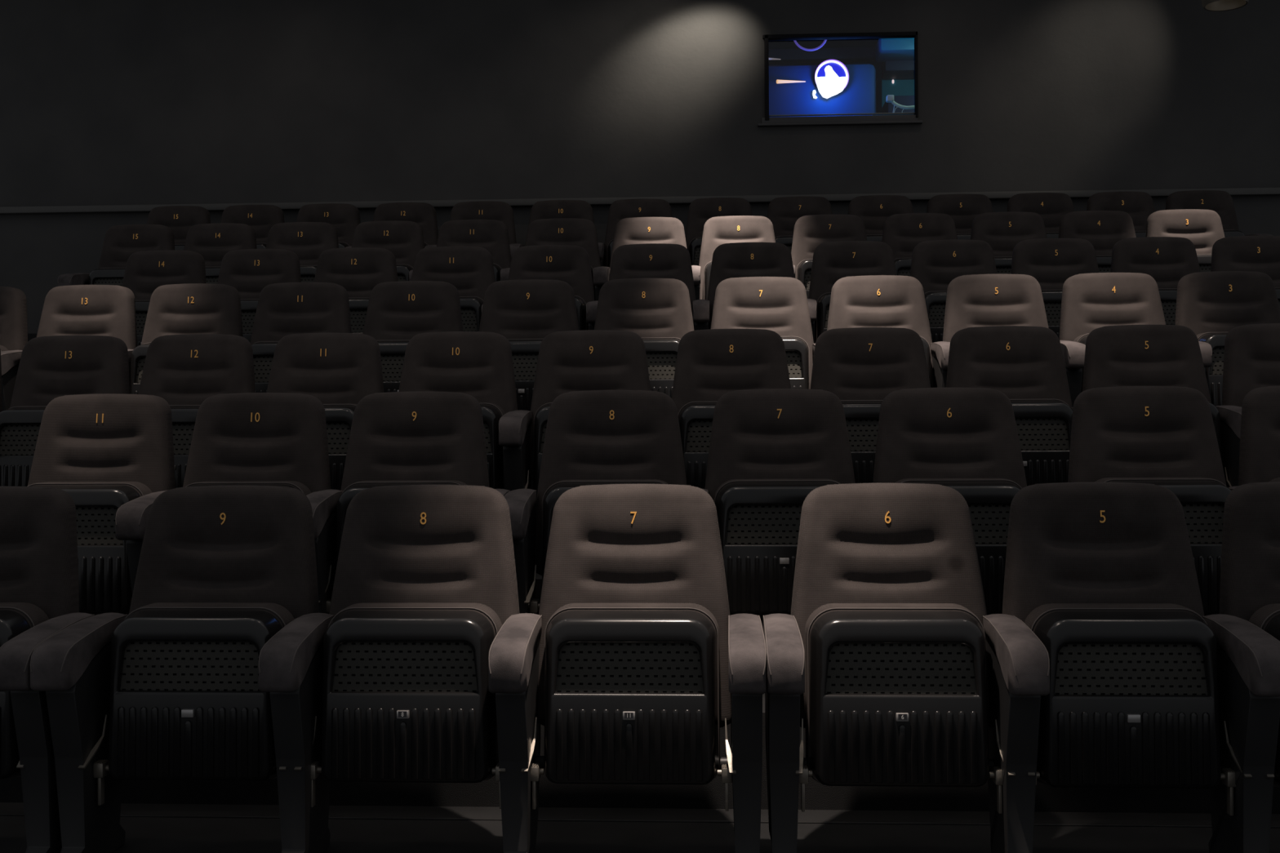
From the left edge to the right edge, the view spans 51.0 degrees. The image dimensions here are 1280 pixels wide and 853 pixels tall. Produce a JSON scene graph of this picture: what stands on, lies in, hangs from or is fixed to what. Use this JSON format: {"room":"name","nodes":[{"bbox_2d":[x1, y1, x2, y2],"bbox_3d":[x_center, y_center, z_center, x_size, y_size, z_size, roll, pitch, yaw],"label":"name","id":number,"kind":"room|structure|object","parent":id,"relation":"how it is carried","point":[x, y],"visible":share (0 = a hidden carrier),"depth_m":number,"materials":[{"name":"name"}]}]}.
{"room":"auditorium","nodes":[
{"label":"auditorium","id":0,"kind":"room"},
{"bbox_2d":[0,0,1279,333],"bbox_3d":[0.324,-1.242,9.943,12.800,5.300,0.060,0,0,3],"label":"wall","id":1,"kind":"structure","parent":0,"point":[103,102],"depth_m":9.96,"materials":[{"name":"paint"}]},
{"bbox_2d":[0,186,1279,214],"bbox_3d":[0.318,-1.664,9.883,12.800,0.050,0.080,0,0,3],"label":"trim","id":2,"kind":"structure","parent":1,"relation":"attached to","point":[1233,192],"depth_m":9.88,"materials":[{"name":"grey paint"}]},
{"bbox_2d":[757,114,922,126],"bbox_3d":[1.464,-2.244,9.845,1.199,0.067,0.075,0,0,3],"label":"trim","id":3,"kind":"structure","parent":1,"relation":"attached to","point":[873,119],"depth_m":9.83,"materials":[{"name":"grey paint"}]},
{"bbox_2d":[762,31,918,119],"bbox_3d":[1.469,-2.570,9.867,1.128,0.629,0.070,0,0,3],"label":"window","id":4,"kind":"structure","parent":1,"relation":"in","point":[766,37],"depth_m":9.85,"materials":[{"name":"black"}]},
{"bbox_2d":[0,333,1279,852],"bbox_3d":[0.043,0.379,4.513,12.800,2.061,11.417,0,0,3],"label":"floor","id":5,"kind":"structure","parent":0,"point":[1172,806],"depth_m":3.80,"materials":[{"name":"carpet"}]},
{"bbox_2d":[0,286,27,410],"bbox_3d":[-3.298,-0.223,6.504,0.644,0.955,0.510,0,0,3],"label":"seat","id":6,"kind":"object","parent":5,"relation":"on","point":[13,301],"visible":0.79,"depth_m":6.62,"materials":[{"name":"fabric"}]},
{"bbox_2d":[0,486,94,852],"bbox_3d":[-1.774,0.643,3.477,0.652,0.955,0.510,0,0,3],"label":"seat","id":7,"kind":"object","parent":5,"relation":"on","point":[39,592],"visible":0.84,"depth_m":3.46,"materials":[{"name":"fabric"}]},
{"bbox_2d":[0,602,48,627],"bbox_3d":[-1.776,0.686,3.517,0.444,0.440,0.116,0,0,3],"label":"seat cushion","id":8,"kind":"object","parent":7,"relation":"on","point":[30,615],"depth_m":3.49,"materials":[{"name":"fabric"}]},
{"bbox_2d":[0,335,129,486],"bbox_3d":[-2.371,0.092,5.473,0.575,0.955,0.510,0,0,3],"label":"seat","id":9,"kind":"object","parent":5,"relation":"on","point":[51,367],"visible":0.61,"depth_m":5.60,"materials":[{"name":"fabric"}]},
{"bbox_2d":[36,284,137,391],"bbox_3d":[-2.718,-0.226,6.473,0.574,0.955,0.510,0,0,3],"label":"seat","id":10,"kind":"object","parent":5,"relation":"on","point":[108,310],"visible":0.43,"depth_m":6.62,"materials":[{"name":"fabric"}]},
{"bbox_2d":[27,393,175,614],"bbox_3d":[-1.866,0.364,4.464,0.645,0.955,0.510,0,0,3],"label":"seat","id":11,"kind":"object","parent":5,"relation":"on","point":[113,454],"visible":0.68,"depth_m":4.57,"materials":[{"name":"fabric"}]},
{"bbox_2d":[31,481,152,496],"bbox_3d":[-1.857,0.407,4.503,0.444,0.440,0.116,0,0,3],"label":"seat cushion","id":12,"kind":"object","parent":11,"relation":"on","point":[138,488],"depth_m":4.47,"materials":[{"name":"fabric"}]},
{"bbox_2d":[57,224,174,286],"bbox_3d":[-3.244,-0.826,8.464,0.635,0.955,0.510,0,0,3],"label":"seat","id":13,"kind":"object","parent":5,"relation":"on","point":[120,242],"visible":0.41,"depth_m":8.60,"materials":[{"name":"fabric"}]},
{"bbox_2d":[121,249,206,346],"bbox_3d":[-2.714,-0.527,7.454,0.641,0.955,0.510,0,0,3],"label":"seat","id":14,"kind":"object","parent":5,"relation":"on","point":[145,271],"visible":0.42,"depth_m":7.60,"materials":[{"name":"fabric"}]},
{"bbox_2d":[146,205,210,250],"bbox_3d":[-3.325,-1.108,9.450,0.636,0.955,0.510,0,0,3],"label":"seat","id":15,"kind":"object","parent":5,"relation":"on","point":[180,219],"visible":0.26,"depth_m":9.60,"materials":[{"name":"fabric"}]},
{"bbox_2d":[30,485,333,852],"bbox_3d":[-1.127,0.639,3.443,0.644,0.955,0.510,0,0,3],"label":"seat","id":16,"kind":"object","parent":5,"relation":"on","point":[213,671],"visible":1,"depth_m":3.36,"materials":[{"name":"fabric"}]},
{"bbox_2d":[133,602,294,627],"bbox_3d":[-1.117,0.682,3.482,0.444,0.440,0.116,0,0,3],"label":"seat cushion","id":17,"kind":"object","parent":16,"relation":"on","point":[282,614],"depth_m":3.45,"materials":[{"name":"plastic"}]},
{"bbox_2d":[129,283,243,394],"bbox_3d":[-2.182,-0.230,6.444,0.578,0.955,0.510,0,0,3],"label":"seat","id":18,"kind":"object","parent":5,"relation":"on","point":[187,308],"visible":0.4,"depth_m":6.59,"materials":[{"name":"fabric"}]},
{"bbox_2d":[137,333,255,488],"bbox_3d":[-1.833,0.089,5.444,0.578,0.955,0.510,0,0,3],"label":"seat","id":19,"kind":"object","parent":5,"relation":"on","point":[184,371],"visible":0.47,"depth_m":5.58,"materials":[{"name":"fabric"}]},
{"bbox_2d":[183,222,257,284],"bbox_3d":[-2.678,-0.830,8.434,0.573,0.955,0.510,0,0,3],"label":"seat","id":20,"kind":"object","parent":5,"relation":"on","point":[213,241],"visible":0.34,"depth_m":8.58,"materials":[{"name":"fabric"}]},
{"bbox_2d":[220,204,284,248],"bbox_3d":[-2.754,-1.111,9.420,0.582,0.955,0.510,0,0,3],"label":"seat","id":21,"kind":"object","parent":5,"relation":"on","point":[261,218],"visible":0.23,"depth_m":9.57,"materials":[{"name":"fabric"}]},
{"bbox_2d":[217,248,301,342],"bbox_3d":[-2.134,-0.531,7.423,0.583,0.955,0.510,0,0,3],"label":"seat","id":22,"kind":"object","parent":5,"relation":"on","point":[249,271],"visible":0.4,"depth_m":7.57,"materials":[{"name":"fabric"}]},
{"bbox_2d":[182,392,343,613],"bbox_3d":[-1.289,0.361,4.433,0.580,0.955,0.510,0,0,3],"label":"seat","id":23,"kind":"object","parent":5,"relation":"on","point":[277,439],"visible":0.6,"depth_m":4.56,"materials":[{"name":"fabric"}]},
{"bbox_2d":[190,480,311,495],"bbox_3d":[-1.314,0.403,4.474,0.444,0.440,0.116,0,0,3],"label":"seat cushion","id":24,"kind":"object","parent":23,"relation":"on","point":[304,486],"depth_m":4.44,"materials":[{"name":"fabric"}]},
{"bbox_2d":[250,282,351,392],"bbox_3d":[-1.637,-0.233,6.415,0.582,0.955,0.510,0,0,3],"label":"seat","id":25,"kind":"object","parent":5,"relation":"on","point":[283,309],"visible":0.47,"depth_m":6.55,"materials":[{"name":"fabric"}]},
{"bbox_2d":[265,222,338,282],"bbox_3d":[-2.139,-0.833,8.405,0.584,0.955,0.510,0,0,3],"label":"seat","id":26,"kind":"object","parent":5,"relation":"on","point":[308,240],"visible":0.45,"depth_m":8.55,"materials":[{"name":"fabric"}]},
{"bbox_2d":[266,333,383,490],"bbox_3d":[-1.287,0.086,5.415,0.583,0.955,0.510,0,0,3],"label":"seat","id":27,"kind":"object","parent":5,"relation":"on","point":[339,370],"visible":0.46,"depth_m":5.55,"materials":[{"name":"fabric"}]},
{"bbox_2d":[296,203,360,248],"bbox_3d":[-2.203,-1.115,9.390,0.582,0.955,0.510,0,0,3],"label":"seat","id":28,"kind":"object","parent":5,"relation":"on","point":[345,218],"visible":0.27,"depth_m":9.54,"materials":[{"name":"fabric"}]},
{"bbox_2d":[314,247,397,333],"bbox_3d":[-1.581,-0.534,7.394,0.583,0.955,0.510,0,0,3],"label":"seat","id":29,"kind":"object","parent":5,"relation":"on","point":[358,270],"visible":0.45,"depth_m":7.54,"materials":[{"name":"fabric"}]},
{"bbox_2d":[351,220,424,281],"bbox_3d":[-1.587,-0.836,8.376,0.580,0.955,0.510,0,0,3],"label":"seat","id":30,"kind":"object","parent":5,"relation":"on","point":[405,239],"visible":0.38,"depth_m":8.52,"materials":[{"name":"fabric"}]},
{"bbox_2d":[373,202,438,248],"bbox_3d":[-1.652,-1.118,9.361,0.582,0.955,0.510,0,0,3],"label":"seat","id":31,"kind":"object","parent":5,"relation":"on","point":[424,214],"visible":0.24,"depth_m":9.51,"materials":[{"name":"fabric"}]},
{"bbox_2d":[363,280,462,392],"bbox_3d":[-1.082,-0.236,6.385,0.590,0.955,0.510,0,0,3],"label":"seat","id":32,"kind":"object","parent":5,"relation":"on","point":[397,312],"visible":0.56,"depth_m":6.52,"materials":[{"name":"fabric"}]},
{"bbox_2d":[318,391,510,613],"bbox_3d":[-0.733,0.357,4.403,0.597,0.955,0.510,0,0,3],"label":"seat","id":33,"kind":"object","parent":5,"relation":"on","point":[421,437],"visible":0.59,"depth_m":4.54,"materials":[{"name":"fabric"}]},
{"bbox_2d":[350,480,466,486],"bbox_3d":[-0.768,0.400,4.445,0.444,0.440,0.116,0,0,3],"label":"seat cushion","id":34,"kind":"object","parent":33,"relation":"on","point":[353,482],"depth_m":4.41,"materials":[{"name":"fabric"}]},
{"bbox_2d":[293,484,542,852],"bbox_3d":[-0.549,0.636,3.412,0.585,0.955,0.510,0,0,3],"label":"seat","id":35,"kind":"object","parent":5,"relation":"on","point":[431,658],"visible":0.99,"depth_m":3.33,"materials":[{"name":"fabric"}]},
{"bbox_2d":[335,602,502,775],"bbox_3d":[-0.577,0.678,3.453,0.444,0.440,0.116,0,0,3],"label":"seat cushion","id":36,"kind":"object","parent":35,"relation":"on","point":[491,612],"depth_m":3.42,"materials":[{"name":"plastic"}]},
{"bbox_2d":[411,246,495,331],"bbox_3d":[-1.030,-0.537,7.364,0.581,0.955,0.510,0,0,3],"label":"seat","id":37,"kind":"object","parent":5,"relation":"on","point":[470,269],"visible":0.44,"depth_m":7.51,"materials":[{"name":"fabric"}]},
{"bbox_2d":[398,331,532,491],"bbox_3d":[-0.733,0.082,5.385,0.586,0.955,0.510,0,0,3],"label":"seat","id":38,"kind":"object","parent":5,"relation":"on","point":[479,365],"visible":0.55,"depth_m":5.51,"materials":[{"name":"fabric"}]},
{"bbox_2d":[479,402,505,488],"bbox_3d":[-0.761,0.125,5.426,0.444,0.440,0.116,0,0,3],"label":"seat cushion","id":39,"kind":"object","parent":38,"relation":"on","point":[500,407],"depth_m":5.37,"materials":[{"name":"fabric"}]},
{"bbox_2d":[436,219,511,281],"bbox_3d":[-1.036,-0.840,8.346,0.589,0.955,0.510,0,0,3],"label":"seat","id":40,"kind":"object","parent":5,"relation":"on","point":[492,235],"visible":0.36,"depth_m":8.49,"materials":[{"name":"fabric"}]},
{"bbox_2d":[449,200,524,258],"bbox_3d":[-1.096,-1.121,9.331,0.590,0.955,0.510,0,0,3],"label":"seat","id":41,"kind":"object","parent":5,"relation":"on","point":[502,211],"visible":0.32,"depth_m":9.48,"materials":[{"name":"fabric"}]},
{"bbox_2d":[479,279,578,411],"bbox_3d":[-0.516,-0.240,6.355,0.586,0.955,0.510,0,0,3],"label":"seat","id":42,"kind":"object","parent":5,"relation":"on","point":[524,312],"visible":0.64,"depth_m":6.49,"materials":[{"name":"fabric"}]},
{"bbox_2d":[507,244,598,330],"bbox_3d":[-0.478,-0.541,7.335,0.589,0.955,0.510,0,0,3],"label":"seat","id":43,"kind":"object","parent":5,"relation":"on","point":[569,264],"visible":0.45,"depth_m":7.48,"materials":[{"name":"fabric"}]},
{"bbox_2d":[528,200,605,266],"bbox_3d":[-0.532,-1.125,9.301,0.585,0.955,0.510,0,0,3],"label":"seat","id":44,"kind":"object","parent":5,"relation":"on","point":[550,209],"visible":0.2,"depth_m":9.45,"materials":[{"name":"fabric"}]},
{"bbox_2d":[524,217,610,300],"bbox_3d":[-0.474,-0.843,8.316,0.585,0.955,0.510,0,0,3],"label":"seat","id":45,"kind":"object","parent":5,"relation":"on","point":[582,233],"visible":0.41,"depth_m":8.46,"materials":[{"name":"fabric"}]},
{"bbox_2d":[524,329,650,506],"bbox_3d":[-0.171,0.079,5.355,0.593,0.955,0.510,0,0,3],"label":"seat","id":46,"kind":"object","parent":5,"relation":"on","point":[585,360],"visible":0.47,"depth_m":5.50,"materials":[{"name":"fabric"}]},
{"bbox_2d":[504,390,708,613],"bbox_3d":[-0.105,0.353,4.370,0.660,0.955,0.510,0,0,3],"label":"seat","id":47,"kind":"object","parent":5,"relation":"on","point":[593,437],"visible":0.53,"depth_m":4.49,"materials":[{"name":"fabric"}]},
{"bbox_2d":[542,479,668,501],"bbox_3d":[-0.097,0.396,4.409,0.444,0.440,0.116,0,0,3],"label":"seat cushion","id":48,"kind":"object","parent":47,"relation":"on","point":[548,484],"depth_m":4.38,"materials":[{"name":"fabric"}]},
{"bbox_2d":[604,198,672,266],"bbox_3d":[0.025,-1.128,9.271,0.587,0.955,0.510,0,0,3],"label":"seat","id":49,"kind":"object","parent":5,"relation":"on","point":[619,210],"visible":0.21,"depth_m":9.42,"materials":[{"name":"fabric"}]},
{"bbox_2d":[0,813,1279,828],"bbox_3d":[0.008,1.108,3.770,12.800,0.004,0.010,0,0,3],"label":"trim","id":50,"kind":"structure","parent":5,"relation":"on","point":[2,815],"depth_m":3.76,"materials":[{"name":"grey"}]},
{"bbox_2d":[520,484,766,852],"bbox_3d":[0.013,0.632,3.382,0.593,0.955,0.510,0,0,3],"label":"seat","id":51,"kind":"object","parent":5,"relation":"on","point":[644,660],"visible":1,"depth_m":3.31,"materials":[{"name":"fabric"}]},
{"bbox_2d":[545,603,719,768],"bbox_3d":[-0.019,0.675,3.423,0.444,0.440,0.116,0,0,3],"label":"seat cushion","id":52,"kind":"object","parent":51,"relation":"on","point":[710,612],"depth_m":3.39,"materials":[{"name":"plastic"}]},
{"bbox_2d":[594,278,693,398],"bbox_3d":[0.044,-0.243,6.325,0.588,0.955,0.510,0,0,3],"label":"seat","id":53,"kind":"object","parent":5,"relation":"on","point":[658,310],"visible":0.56,"depth_m":6.46,"materials":[{"name":"fabric"}]},
{"bbox_2d":[609,217,700,299],"bbox_3d":[0.083,-0.846,8.287,0.586,0.955,0.510,0,0,3],"label":"seat","id":54,"kind":"object","parent":5,"relation":"on","point":[634,230],"visible":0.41,"depth_m":8.44,"materials":[{"name":"fabric"}]},
{"bbox_2d":[608,243,709,330],"bbox_3d":[0.086,-0.544,7.305,0.587,0.955,0.510,0,0,3],"label":"seat","id":55,"kind":"object","parent":5,"relation":"on","point":[646,260],"visible":0.35,"depth_m":7.45,"materials":[{"name":"fabric"}]},
{"bbox_2d":[684,197,752,266],"bbox_3d":[0.585,-1.132,9.241,0.585,0.955,0.510,0,0,3],"label":"seat","id":56,"kind":"object","parent":5,"relation":"on","point":[700,210],"visible":0.37,"depth_m":9.39,"materials":[{"name":"fabric"}]},
{"bbox_2d":[671,328,791,488],"bbox_3d":[0.399,0.075,5.324,0.588,0.955,0.510,0,0,3],"label":"seat","id":57,"kind":"object","parent":5,"relation":"on","point":[711,364],"visible":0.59,"depth_m":5.46,"materials":[{"name":"fabric"}]},
{"bbox_2d":[677,400,717,416],"bbox_3d":[0.370,0.118,5.365,0.444,0.440,0.116,0,0,3],"label":"seat cushion","id":58,"kind":"object","parent":57,"relation":"on","point":[682,405],"depth_m":5.34,"materials":[{"name":"plastic"}]},
{"bbox_2d":[698,215,795,299],"bbox_3d":[0.645,-0.850,8.256,0.591,0.955,0.510,0,0,3],"label":"seat","id":59,"kind":"object","parent":5,"relation":"on","point":[717,231],"visible":0.35,"depth_m":8.40,"materials":[{"name":"fabric"}]},
{"bbox_2d":[706,242,817,343],"bbox_3d":[0.646,-0.548,7.275,0.586,0.955,0.510,0,0,3],"label":"seat","id":60,"kind":"object","parent":5,"relation":"on","point":[735,260],"visible":0.34,"depth_m":7.42,"materials":[{"name":"fabric"}]},
{"bbox_2d":[711,276,815,389],"bbox_3d":[0.606,-0.247,6.295,0.587,0.955,0.510,0,0,3],"label":"seat","id":61,"kind":"object","parent":5,"relation":"on","point":[778,304],"visible":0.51,"depth_m":6.43,"materials":[{"name":"fabric"}]},
{"bbox_2d":[704,388,855,615],"bbox_3d":[0.492,0.350,4.338,0.587,0.955,0.510,0,0,3],"label":"seat","id":62,"kind":"object","parent":5,"relation":"on","point":[770,448],"visible":0.69,"depth_m":4.44,"materials":[{"name":"fabric"}]},
{"bbox_2d":[713,479,840,506],"bbox_3d":[0.463,0.393,4.379,0.444,0.440,0.116,0,0,3],"label":"seat cushion","id":63,"kind":"object","parent":62,"relation":"on","point":[719,485],"depth_m":4.35,"materials":[{"name":"fabric"}]},
{"bbox_2d":[767,195,832,252],"bbox_3d":[1.143,-1.135,9.212,0.587,0.955,0.510,0,0,3],"label":"seat","id":64,"kind":"object","parent":5,"relation":"on","point":[784,212],"visible":0.27,"depth_m":9.36,"materials":[{"name":"fabric"}]},
{"bbox_2d":[791,213,866,298],"bbox_3d":[1.211,-0.853,8.226,0.586,0.955,0.510,0,0,3],"label":"seat","id":65,"kind":"object","parent":5,"relation":"on","point":[811,231],"visible":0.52,"depth_m":8.37,"materials":[{"name":"fabric"}]},
{"bbox_2d":[808,240,897,343],"bbox_3d":[1.201,-0.551,7.245,0.579,0.955,0.510,0,0,3],"label":"seat","id":66,"kind":"object","parent":5,"relation":"on","point":[832,261],"visible":0.38,"depth_m":7.39,"materials":[{"name":"fabric"}]},
{"bbox_2d":[809,327,930,483],"bbox_3d":[0.958,0.072,5.295,0.581,0.955,0.510,0,0,3],"label":"seat","id":67,"kind":"object","parent":5,"relation":"on","point":[860,366],"visible":0.45,"depth_m":5.42,"materials":[{"name":"fabric"}]},
{"bbox_2d":[847,195,913,241],"bbox_3d":[1.700,-1.139,9.182,0.580,0.955,0.510,0,0,3],"label":"seat","id":68,"kind":"object","parent":5,"relation":"on","point":[873,211],"visible":0.3,"depth_m":9.33,"materials":[{"name":"fabric"}]},
{"bbox_2d":[826,275,950,387],"bbox_3d":[1.165,-0.250,6.265,0.584,0.955,0.510,0,0,3],"label":"seat","id":69,"kind":"object","parent":5,"relation":"on","point":[899,301],"visible":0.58,"depth_m":6.40,"materials":[{"name":"fabric"}]},
{"bbox_2d":[763,483,1049,852],"bbox_3d":[0.633,0.628,3.349,0.650,0.955,0.510,0,0,3],"label":"seat","id":70,"kind":"object","parent":5,"relation":"on","point":[895,668],"visible":1,"depth_m":3.27,"materials":[{"name":"fabric"}]},
{"bbox_2d":[804,603,981,770],"bbox_3d":[0.642,0.671,3.388,0.444,0.440,0.116,0,0,3],"label":"seat cushion","id":71,"kind":"object","parent":70,"relation":"on","point":[814,612],"depth_m":3.36,"materials":[{"name":"plastic"}]},
{"bbox_2d":[881,213,957,275],"bbox_3d":[1.767,-0.857,8.197,0.580,0.955,0.510,0,0,3],"label":"seat","id":72,"kind":"object","parent":5,"relation":"on","point":[902,233],"visible":0.34,"depth_m":8.34,"materials":[{"name":"fabric"}]},
{"bbox_2d":[872,387,1026,615],"bbox_3d":[1.051,0.346,4.308,0.584,0.955,0.510,0,0,3],"label":"seat","id":73,"kind":"object","parent":5,"relation":"on","point":[966,441],"visible":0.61,"depth_m":4.43,"materials":[{"name":"fabric"}]},
{"bbox_2d":[894,478,1018,486],"bbox_3d":[1.023,0.389,4.349,0.444,0.440,0.116,0,0,3],"label":"seat cushion","id":74,"kind":"object","parent":73,"relation":"on","point":[1013,481],"depth_m":4.31,"materials":[{"name":"fabric"}]},
{"bbox_2d":[910,239,997,342],"bbox_3d":[1.748,-0.554,7.216,0.582,0.955,0.510,0,0,3],"label":"seat","id":75,"kind":"object","parent":5,"relation":"on","point":[935,264],"visible":0.38,"depth_m":7.36,"materials":[{"name":"fabric"}]},
{"bbox_2d":[926,193,993,239],"bbox_3d":[2.247,-1.142,9.152,0.583,0.955,0.510,0,0,3],"label":"seat","id":76,"kind":"object","parent":5,"relation":"on","point":[963,208],"visible":0.24,"depth_m":9.30,"materials":[{"name":"fabric"}]},
{"bbox_2d":[970,211,1047,274],"bbox_3d":[2.313,-0.860,8.167,0.577,0.955,0.510,0,0,3],"label":"seat","id":77,"kind":"object","parent":5,"relation":"on","point":[1002,231],"visible":0.35,"depth_m":8.31,"materials":[{"name":"fabric"}]},
{"bbox_2d":[946,325,1073,486],"bbox_3d":[1.507,0.069,5.265,0.580,0.955,0.510,0,0,3],"label":"seat","id":78,"kind":"object","parent":5,"relation":"on","point":[1024,363],"visible":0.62,"depth_m":5.39,"materials":[{"name":"fabric"}]},
{"bbox_2d":[942,273,1085,407],"bbox_3d":[1.718,-0.253,6.236,0.580,0.955,0.510,0,0,3],"label":"seat","id":79,"kind":"object","parent":5,"relation":"on","point":[973,300],"visible":0.44,"depth_m":6.37,"materials":[{"name":"fabric"}]},
{"bbox_2d":[1006,192,1074,238],"bbox_3d":[2.799,-1.145,9.123,0.580,0.955,0.510,0,0,3],"label":"seat","id":80,"kind":"object","parent":5,"relation":"on","point":[1051,206],"visible":0.32,"depth_m":9.27,"materials":[{"name":"fabric"}]},
{"bbox_2d":[1010,238,1099,337],"bbox_3d":[2.296,-0.558,7.186,0.576,0.955,0.510,0,0,3],"label":"seat","id":81,"kind":"object","parent":5,"relation":"on","point":[1051,262],"visible":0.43,"depth_m":7.33,"materials":[{"name":"fabric"}]},
{"bbox_2d":[1058,210,1136,272],"bbox_3d":[2.851,-0.863,8.139,0.573,0.955,0.510,0,0,3],"label":"seat","id":82,"kind":"object","parent":5,"relation":"on","point":[1103,229],"visible":0.31,"depth_m":8.29,"materials":[{"name":"fabric"}]},
{"bbox_2d":[1086,191,1155,237],"bbox_3d":[3.343,-1.149,9.094,0.574,0.955,0.510,0,0,3],"label":"seat","id":83,"kind":"object","parent":5,"relation":"on","point":[1140,206],"visible":0.23,"depth_m":9.24,"materials":[{"name":"fabric"}]},
{"bbox_2d":[1058,272,1212,392],"bbox_3d":[2.263,-0.257,6.207,0.576,0.955,0.510,0,0,3],"label":"seat","id":84,"kind":"object","parent":5,"relation":"on","point":[1090,302],"visible":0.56,"depth_m":6.35,"materials":[{"name":"fabric"}]},
{"bbox_2d":[1002,482,1279,852],"bbox_3d":[1.218,0.625,3.317,0.584,0.955,0.510,0,0,3],"label":"seat","id":85,"kind":"object","parent":5,"relation":"on","point":[1148,690],"visible":0.97,"depth_m":3.24,"materials":[{"name":"fabric"}]},
{"bbox_2d":[1024,603,1200,782],"bbox_3d":[1.190,0.668,3.358,0.444,0.440,0.116,0,0,3],"label":"seat cushion","id":86,"kind":"object","parent":85,"relation":"on","point":[1035,614],"depth_m":3.33,"materials":[{"name":"plastic"}]},
{"bbox_2d":[1067,386,1238,616],"bbox_3d":[1.664,0.343,4.275,0.643,0.955,0.510,0,0,3],"label":"seat","id":87,"kind":"object","parent":5,"relation":"on","point":[1162,436],"visible":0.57,"depth_m":4.40,"materials":[{"name":"fabric"}]},
{"bbox_2d":[1110,236,1200,324],"bbox_3d":[2.835,-0.561,7.158,0.576,0.955,0.510,0,0,3],"label":"seat","id":88,"kind":"object","parent":5,"relation":"on","point":[1167,260],"visible":0.35,"depth_m":7.30,"materials":[{"name":"fabric"}]},
{"bbox_2d":[1082,324,1241,487],"bbox_3d":[2.056,0.065,5.236,0.584,0.955,0.510,0,0,3],"label":"seat","id":89,"kind":"object","parent":5,"relation":"on","point":[1120,355],"visible":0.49,"depth_m":5.37,"materials":[{"name":"fabric"}]},
{"bbox_2d":[1146,208,1225,271],"bbox_3d":[3.390,-0.867,8.110,0.584,0.955,0.510,0,0,3],"label":"seat","id":90,"kind":"object","parent":5,"relation":"on","point":[1203,228],"visible":0.27,"depth_m":8.26,"materials":[{"name":"fabric"}]},
{"bbox_2d":[1165,190,1273,237],"bbox_3d":[3.884,-1.152,9.065,0.584,0.955,0.510,0,0,3],"label":"seat","id":91,"kind":"object","parent":5,"relation":"on","point":[1220,202],"visible":0.29,"depth_m":9.21,"materials":[{"name":"fabric"}]},
{"bbox_2d":[1175,271,1279,405],"bbox_3d":[2.806,-0.260,6.178,0.584,0.955,0.510,0,0,3],"label":"seat","id":92,"kind":"object","parent":5,"relation":"on","point":[1213,304],"visible":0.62,"depth_m":6.31,"materials":[{"name":"fabric"}]},
{"bbox_2d":[1210,235,1279,306],"bbox_3d":[3.378,-0.564,7.129,0.584,0.955,0.510,0,0,3],"label":"seat","id":93,"kind":"object","parent":5,"relation":"on","point":[1254,253],"visible":0.37,"depth_m":7.28,"materials":[{"name":"fabric"}]},
{"bbox_2d":[1219,481,1279,786],"bbox_3d":[1.772,0.622,3.288,0.584,0.955,0.510,0,0,3],"label":"seat","id":94,"kind":"object","parent":5,"relation":"on","point":[1250,591],"visible":0.66,"depth_m":3.43,"materials":[{"name":"fabric"}]},
{"bbox_2d":[1248,603,1279,785],"bbox_3d":[1.744,0.664,3.329,0.444,0.440,0.116,0,0,3],"label":"seat cushion","id":95,"kind":"object","parent":94,"relation":"on","point":[1264,615],"depth_m":3.33,"materials":[{"name":"plastic"}]},
{"bbox_2d":[1222,323,1279,406],"bbox_3d":[2.610,0.062,5.206,0.584,0.955,0.510,0,0,3],"label":"seat","id":96,"kind":"object","parent":5,"relation":"on","point":[1251,357],"visible":0.52,"depth_m":5.36,"materials":[{"name":"fabric"}]},
{"bbox_2d":[1238,385,1279,485],"bbox_3d":[2.248,0.339,4.244,0.584,0.955,0.510,0,0,3],"label":"seat","id":97,"kind":"object","parent":5,"relation":"on","point":[1260,435],"visible":0.52,"depth_m":4.40,"materials":[{"name":"fabric"}]},
{"bbox_2d":[768,38,882,79],"bbox_3d":[1.586,-2.518,11.898,2.884,1.885,0.100,0,0,3],"label":"wall","id":98,"kind":"structure","parent":0,"point":[867,42],"depth_m":11.84,"materials":[{"name":"paint"}]},
{"bbox_3d":[1.540,-1.525,10.930,3.084,0.100,2.040,0,0,3],"label":"floor","id":99,"kind":"structure","parent":0,"visible":0},
{"bbox_2d":[768,59,875,117],"bbox_3d":[1.427,-2.222,10.947,0.902,1.294,0.958,0,0,3],"label":"projector","id":100,"kind":"object","parent":99,"relation":"on","point":[830,86],"visible":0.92,"depth_m":10.53,"materials":[{"name":"blue paint"}]},
{"bbox_2d":[875,70,914,112],"bbox_3d":[2.339,-2.282,11.408,0.620,1.403,0.500,0,0,3],"label":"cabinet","id":101,"kind":"object","parent":99,"relation":"on","point":[900,86],"visible":0.13,"depth_m":11.17,"materials":[{"name":"teal"}]},
{"bbox_3d":[3.024,-2.527,10.850,0.100,1.885,2.040,0,0,3],"label":"wall","id":102,"kind":"structure","parent":0,"visible":0},
{"bbox_2d":[768,46,875,63],"bbox_3d":[1.653,-3.075,11.103,2.860,0.091,0.120,0,0,3],"label":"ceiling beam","id":103,"kind":"structure","parent":102,"relation":"attached to","point":[841,54],"depth_m":11.06,"materials":[{"name":"blue"}]},
{"bbox_2d":[881,60,914,79],"bbox_3d":[2.242,-2.949,10.992,0.492,0.129,0.260,0,0,3],"label":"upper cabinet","id":104,"kind":"object","parent":103,"relation":"hanging from","point":[890,68],"visible":0.39,"depth_m":10.88,"materials":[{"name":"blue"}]},
{"bbox_2d":[875,37,914,62],"bbox_3d":[2.122,-3.036,10.743,0.432,0.142,0.350,0,0,3],"label":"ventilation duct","id":105,"kind":"object","parent":104,"relation":"attached to","point":[886,49],"visible":0.44,"depth_m":10.60,"materials":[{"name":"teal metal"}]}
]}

